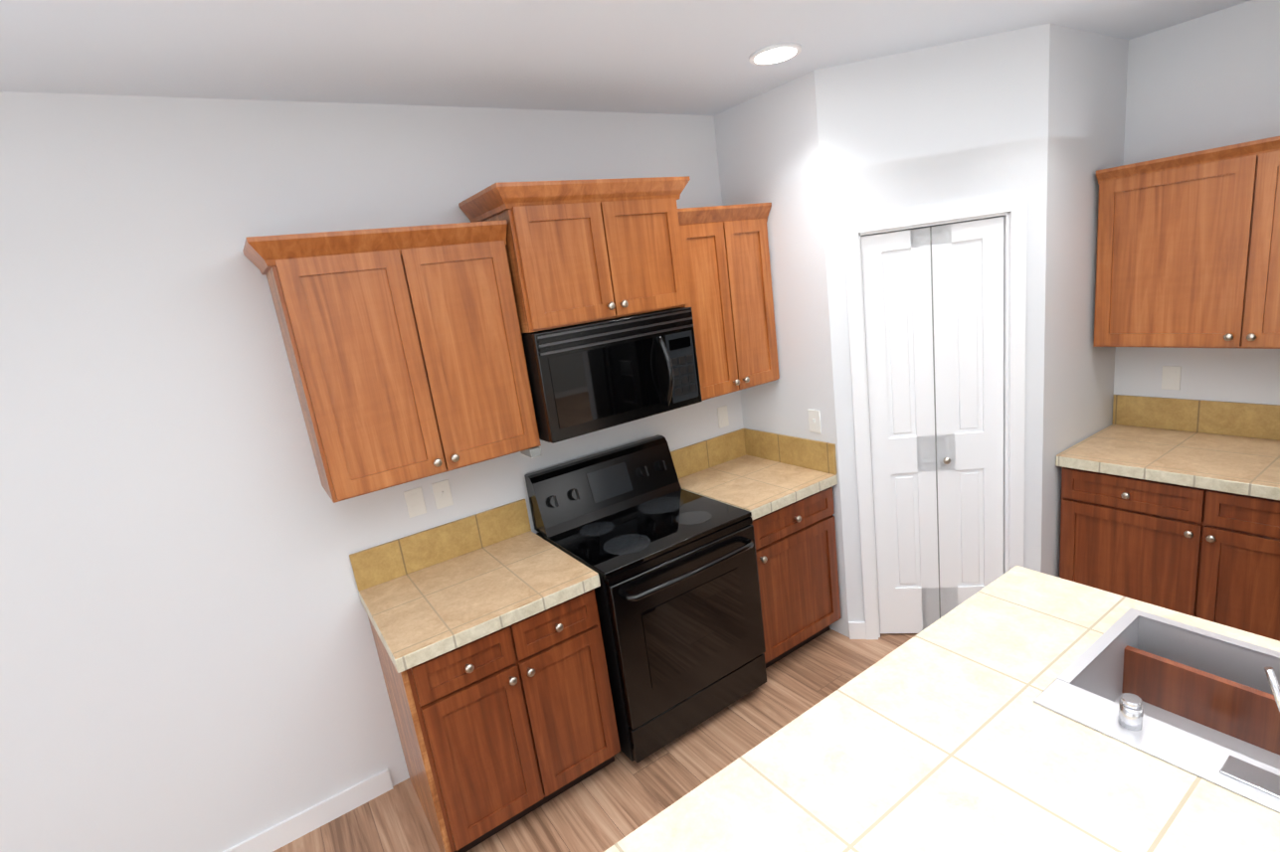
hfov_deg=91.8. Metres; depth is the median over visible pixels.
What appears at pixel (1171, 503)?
base cabinet
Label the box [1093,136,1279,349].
upper cabinet
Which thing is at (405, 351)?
upper cabinet
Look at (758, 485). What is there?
countertop
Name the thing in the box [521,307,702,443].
microwave
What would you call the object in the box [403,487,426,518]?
electrical outlet plate
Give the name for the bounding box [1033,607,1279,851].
sink
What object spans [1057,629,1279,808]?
sink
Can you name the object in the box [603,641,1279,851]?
island countertop
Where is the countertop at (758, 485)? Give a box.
[677,452,837,520]
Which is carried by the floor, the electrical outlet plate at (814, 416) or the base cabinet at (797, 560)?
the base cabinet at (797, 560)
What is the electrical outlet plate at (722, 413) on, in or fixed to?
attached to the wall at (188, 656)
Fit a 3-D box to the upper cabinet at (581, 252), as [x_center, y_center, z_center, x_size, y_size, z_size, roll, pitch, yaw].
[-0.237,-0.723,2.665,0.776,0.524,0.390,-16,15,-31]
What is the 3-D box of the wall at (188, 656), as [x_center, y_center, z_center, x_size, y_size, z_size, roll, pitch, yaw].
[-1.137,0.188,2.506,7.090,2.740,0.120,-16,15,-31]
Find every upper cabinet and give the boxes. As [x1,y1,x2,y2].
[254,219,541,503]
[465,177,696,333]
[684,203,779,400]
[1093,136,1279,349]
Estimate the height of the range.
1.185 m
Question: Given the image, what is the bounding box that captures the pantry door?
[860,216,1003,633]
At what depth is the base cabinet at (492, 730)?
2.26 m
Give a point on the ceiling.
(678, 57)
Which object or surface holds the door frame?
attached to the wall at (188, 656)
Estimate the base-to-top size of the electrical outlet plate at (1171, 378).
0.116 m
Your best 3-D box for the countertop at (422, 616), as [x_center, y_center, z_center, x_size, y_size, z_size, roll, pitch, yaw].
[-0.642,0.640,2.434,0.758,0.050,0.644,-16,15,-31]
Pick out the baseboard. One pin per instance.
(312, 819)
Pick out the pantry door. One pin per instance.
(933, 299)
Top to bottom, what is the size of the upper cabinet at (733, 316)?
0.864 m
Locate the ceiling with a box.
[0,0,1250,115]
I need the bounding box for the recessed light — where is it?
[748,42,801,65]
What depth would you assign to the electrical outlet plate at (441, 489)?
2.64 m
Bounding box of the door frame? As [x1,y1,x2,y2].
[842,193,1027,639]
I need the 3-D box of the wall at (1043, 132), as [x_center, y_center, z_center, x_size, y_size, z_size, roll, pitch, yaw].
[2.741,-0.413,2.810,0.120,2.740,3.540,-16,15,-31]
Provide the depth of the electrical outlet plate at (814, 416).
3.11 m
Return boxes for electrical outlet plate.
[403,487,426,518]
[431,479,453,509]
[717,405,729,428]
[807,409,821,433]
[1161,365,1181,390]
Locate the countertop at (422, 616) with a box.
[359,532,600,675]
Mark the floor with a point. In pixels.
(618, 800)
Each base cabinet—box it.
[364,591,620,851]
[750,484,840,668]
[1055,394,1279,641]
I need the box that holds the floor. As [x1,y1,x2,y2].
[272,628,917,851]
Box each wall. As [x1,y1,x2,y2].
[0,91,887,851]
[883,0,1279,572]
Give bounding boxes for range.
[524,434,766,762]
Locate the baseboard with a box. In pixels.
[222,768,393,851]
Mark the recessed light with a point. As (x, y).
(776, 54)
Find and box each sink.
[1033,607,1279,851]
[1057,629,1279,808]

